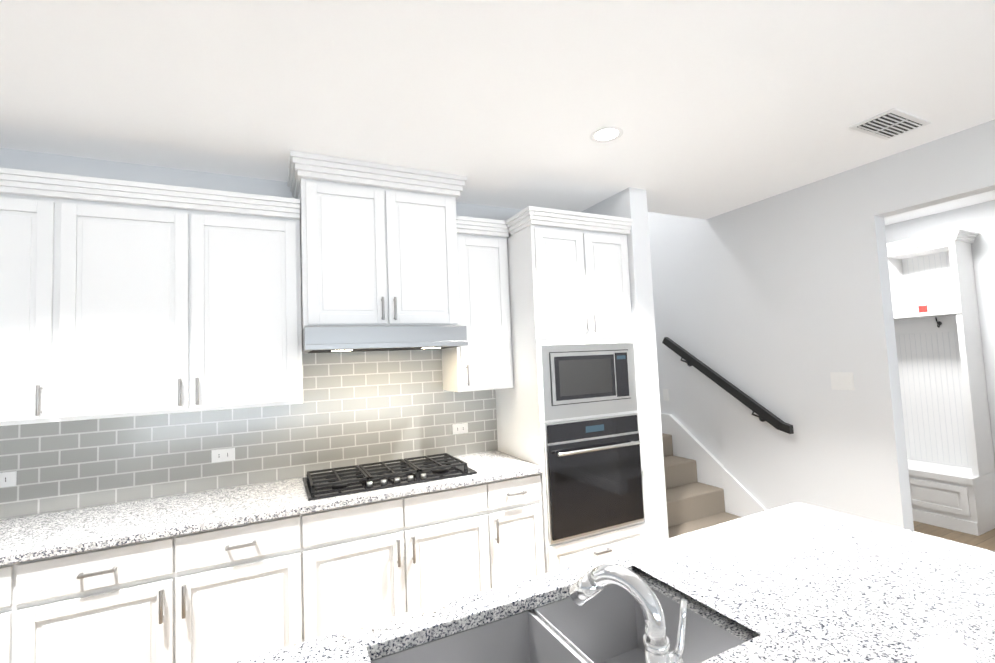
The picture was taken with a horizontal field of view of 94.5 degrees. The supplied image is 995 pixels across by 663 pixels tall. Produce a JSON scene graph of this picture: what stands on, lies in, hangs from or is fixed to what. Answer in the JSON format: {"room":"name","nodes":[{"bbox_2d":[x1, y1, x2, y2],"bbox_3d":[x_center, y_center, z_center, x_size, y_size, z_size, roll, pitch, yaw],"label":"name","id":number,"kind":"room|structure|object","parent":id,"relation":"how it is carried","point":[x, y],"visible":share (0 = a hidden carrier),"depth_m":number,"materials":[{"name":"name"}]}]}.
{"room":"kitchen","nodes":[
{"label":"kitchen","id":0,"kind":"room"},
{"bbox_2d":[0,148,521,519],"bbox_3d":[-1.019,0.430,2.982,4.080,2.750,0.150,-1,-4,-26],"label":"wall","id":1,"kind":"structure","parent":0,"point":[9,158],"depth_m":2.60,"materials":[{"name":"white paint"}]},
{"bbox_2d":[0,179,79,425],"bbox_3d":[-2.313,-0.117,2.161,0.603,1.090,0.327,-1,-4,-26],"label":"upper cabinet","id":2,"kind":"object","parent":1,"relation":"attached to","point":[40,222],"depth_m":2.09,"materials":[{"name":"white paint"}]},
{"bbox_2d":[76,187,302,419],"bbox_3d":[-1.668,-0.125,2.477,1.113,1.090,0.327,-1,-4,-26],"label":"upper cabinet","id":3,"kind":"object","parent":1,"relation":"attached to","point":[120,298],"depth_m":2.34,"materials":[{"name":"white paint"}]},
{"bbox_2d":[0,349,497,518],"bbox_3d":[-1.325,0.448,2.777,2.910,0.886,0.006,-1,-4,-26],"label":"wall tile","id":4,"kind":"structure","parent":1,"relation":"attached to","point":[359,408],"depth_m":2.73,"materials":[{"name":"grey tile"}]},
{"bbox_2d":[0,471,16,487],"bbox_3d":[-2.402,0.718,2.222,0.116,0.070,0.007,-1,-4,-26],"label":"electrical outlet plate","id":5,"kind":"object","parent":4,"relation":"attached to","point":[8,479],"depth_m":2.23,"materials":[{"name":"white plastic"}]},
{"bbox_2d":[211,448,234,462],"bbox_3d":[-1.567,0.707,2.630,0.116,0.070,0.007,-1,-4,-26],"label":"electrical outlet plate","id":6,"kind":"object","parent":4,"relation":"attached to","point":[220,455],"depth_m":2.63,"materials":[{"name":"white plastic"}]},
{"bbox_2d":[452,423,467,434],"bbox_3d":[-0.264,0.690,3.267,0.116,0.070,0.007,-1,-4,-26],"label":"electrical outlet plate","id":7,"kind":"object","parent":4,"relation":"attached to","point":[462,428],"depth_m":3.27,"materials":[{"name":"white plastic"}]},
{"bbox_2d":[288,150,466,329],"bbox_3d":[-0.736,-0.488,2.880,1.026,0.953,0.472,-1,-4,-26],"label":"upper cabinet","id":8,"kind":"object","parent":1,"relation":"attached to","point":[378,244],"visible":0.94,"depth_m":2.69,"materials":[{"name":"white paint"}]},
{"bbox_2d":[302,326,467,352],"bbox_3d":[-0.704,0.052,2.828,0.916,0.129,0.513,-1,-4,-26],"label":"range hood","id":9,"kind":"object","parent":8,"relation":"attached to","point":[351,339],"visible":0.9,"depth_m":2.60,"materials":[{"name":"silver metal"}]},
{"bbox_2d":[441,216,513,391],"bbox_3d":[-0.148,-0.171,3.197,0.403,1.140,0.372,-1,-4,-26],"label":"upper cabinet","id":10,"kind":"object","parent":1,"relation":"attached to","point":[482,360],"visible":0.79,"depth_m":3.07,"materials":[{"name":"white paint"}]},
{"bbox_2d":[0,0,994,224],"bbox_3d":[-0.083,-2.401,0.834,13.500,2.550,13.000,-1,-4,-26],"label":"ceiling","id":11,"kind":"structure","parent":0,"point":[711,108],"depth_m":1.99,"materials":[{"name":"white paint"}]},
{"bbox_2d":[590,127,622,142],"bbox_3d":[0.580,-1.048,2.451,0.175,0.002,0.175,-5,-5,40],"label":"recessed light","id":12,"kind":"object","parent":11,"relation":"in","point":[603,135],"visible":1,"depth_m":2.43,"materials":[{"name":"white paint"}]},
{"bbox_2d":[849,108,930,139],"bbox_3d":[2.113,-1.109,2.478,0.380,0.012,0.200,-1,-4,-26],"label":"ceiling vent","id":13,"kind":"object","parent":11,"relation":"in","point":[890,123],"visible":0.98,"depth_m":2.46,"materials":[{"name":"white metal"}]},
{"bbox_2d":[582,187,668,543],"bbox_3d":[0.917,0.377,3.484,0.160,2.750,0.650,-1,-4,-26],"label":"wall","id":14,"kind":"structure","parent":0,"point":[630,202],"depth_m":3.20,"materials":[{"name":"white paint"}]},
{"bbox_2d":[648,119,994,530],"bbox_3d":[3.265,-1.080,1.420,0.140,5.200,11.320,-1,-4,-26],"label":"wall","id":15,"kind":"structure","parent":0,"point":[802,306],"depth_m":3.36,"materials":[{"name":"white paint"}]},
{"bbox_2d":[663,389,668,400],"bbox_3d":[1.677,0.631,4.581,0.006,0.115,0.070,-1,-4,-26],"label":"switch plate","id":16,"kind":"object","parent":15,"relation":"attached to","point":[665,391],"depth_m":4.58,"materials":[{"name":"white plastic"}]},
{"bbox_2d":[661,413,766,516],"bbox_3d":[1.556,1.324,4.810,0.037,0.970,3.148,-1,-4,-26],"label":"trim","id":17,"kind":"structure","parent":15,"relation":"attached to","point":[740,500],"depth_m":4.08,"materials":[{"name":"white paint"}]},
{"bbox_2d":[662,337,793,433],"bbox_3d":[1.916,0.405,3.951,0.095,0.786,1.177,-1,-4,-26],"label":"handrail","id":18,"kind":"object","parent":15,"relation":"attached to","point":[768,416],"visible":0.98,"depth_m":3.81,"materials":[{"name":"black"}]},
{"bbox_2d":[830,372,854,389],"bbox_3d":[2.356,0.339,3.146,0.008,0.120,0.140,-1,-4,-26],"label":"switch plate","id":19,"kind":"object","parent":15,"relation":"attached to","point":[842,380],"depth_m":3.14,"materials":[{"name":"white plastic"}]},
{"bbox_2d":[885,200,994,461],"bbox_3d":[4.210,0.273,4.100,0.120,2.750,3.540,-1,-4,-26],"label":"wall","id":20,"kind":"structure","parent":0,"point":[979,218],"depth_m":3.96,"materials":[{"name":"white paint"}]},
{"bbox_2d":[913,521,994,550],"bbox_3d":[0.091,1.643,0.584,13.500,0.060,13.000,-1,-4,-26],"label":"floor","id":21,"kind":"structure","parent":0,"point":[986,540],"depth_m":3.71,"materials":[{"name":"brown wood"}]},
{"bbox_2d":[0,559,39,662],"bbox_3d":[-2.187,1.355,1.930,0.579,0.876,0.621,-1,-4,-26],"label":"base cabinet","id":22,"kind":"object","parent":21,"relation":"on","point":[19,583],"depth_m":1.78,"materials":[{"name":"white paint"}]},
{"bbox_2d":[36,511,319,662],"bbox_3d":[-1.527,1.346,2.253,1.149,0.876,0.621,-1,-4,-26],"label":"base cabinet","id":23,"kind":"object","parent":21,"relation":"on","point":[230,575],"depth_m":2.01,"materials":[{"name":"white paint"}]},
{"bbox_2d":[0,451,542,566],"bbox_3d":[-1.161,0.884,2.458,2.896,0.037,0.642,-1,-4,-26],"label":"countertop","id":24,"kind":"structure","parent":23,"relation":"on","point":[25,539],"depth_m":2.20,"materials":[{"name":"white stone"}]},
{"bbox_2d":[300,453,479,498],"bbox_3d":[-0.640,0.834,2.720,0.920,0.049,0.490,-1,-4,-26],"label":"cooktop","id":25,"kind":"object","parent":24,"relation":"in","point":[325,485],"depth_m":2.65,"materials":[{"name":"black metal"}]},
{"bbox_2d":[320,483,503,636],"bbox_3d":[-0.622,1.335,2.695,1.113,0.876,0.621,-1,-4,-26],"label":"base cabinet","id":26,"kind":"object","parent":21,"relation":"on","point":[393,557],"depth_m":2.43,"materials":[{"name":"white paint"}]},
{"bbox_2d":[500,475,544,584],"bbox_3d":[-0.039,1.327,2.980,0.432,0.876,0.621,-1,-4,-26],"label":"base cabinet","id":27,"kind":"object","parent":21,"relation":"on","point":[521,519],"depth_m":2.74,"materials":[{"name":"white paint"}]},
{"bbox_2d":[495,206,646,572],"bbox_3d":[0.476,0.497,3.254,0.833,2.520,0.716,-1,-4,-26],"label":"tall cabinet","id":28,"kind":"object","parent":21,"relation":"on","point":[567,413],"visible":0.85,"depth_m":2.99,"materials":[{"name":"white paint"}]},
{"bbox_2d":[539,342,637,420],"bbox_3d":[0.615,0.314,3.016,0.748,0.465,0.035,-1,-4,-26],"label":"microwave","id":29,"kind":"object","parent":28,"relation":"in","point":[578,380],"depth_m":2.98,"materials":[{"name":"silver metal"}]},
{"bbox_2d":[543,412,644,543],"bbox_3d":[0.653,0.922,2.954,0.748,0.720,0.088,-1,-4,-26],"label":"oven","id":30,"kind":"object","parent":28,"relation":"in","point":[592,476],"depth_m":2.94,"materials":[{"name":"black metal"}]},
{"bbox_2d":[232,503,994,662],"bbox_3d":[0.194,1.035,0.756,3.050,1.164,1.190,-1,-4,-26],"label":"kitchen island","id":31,"kind":"object","parent":21,"relation":"on","point":[797,583],"visible":1,"depth_m":1.24,"materials":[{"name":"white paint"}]},
{"bbox_2d":[363,576,772,662],"bbox_3d":[0.155,0.870,1.069,0.832,0.216,0.432,-1,-4,-26],"label":"sink","id":32,"kind":"object","parent":31,"relation":"in","point":[610,627],"depth_m":1.26,"materials":[{"name":"silver metal"}]},
{"bbox_2d":[569,563,687,662],"bbox_3d":[0.262,0.584,0.914,0.161,0.250,0.204,-1,-4,-26],"label":"faucet","id":33,"kind":"object","parent":31,"relation":"on","point":[655,640],"depth_m":0.87,"materials":[{"name":"silver metal"}]},
{"bbox_2d":[662,433,741,537],"bbox_3d":[0.993,1.439,4.732,1.043,0.780,2.778,-1,-4,-26],"label":"carpeted stairs","id":34,"kind":"structure","parent":21,"relation":"on","point":[693,503],"depth_m":3.87,"materials":[{"name":"brown carpet"}]},
{"bbox_2d":[887,229,994,535],"bbox_3d":[3.677,0.449,4.540,0.448,2.500,1.600,-1,-4,-26],"label":"hall tree","id":35,"kind":"object","parent":21,"relation":"on","point":[948,440],"visible":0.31,"depth_m":4.11,"materials":[{"name":"white paint"}]}
]}

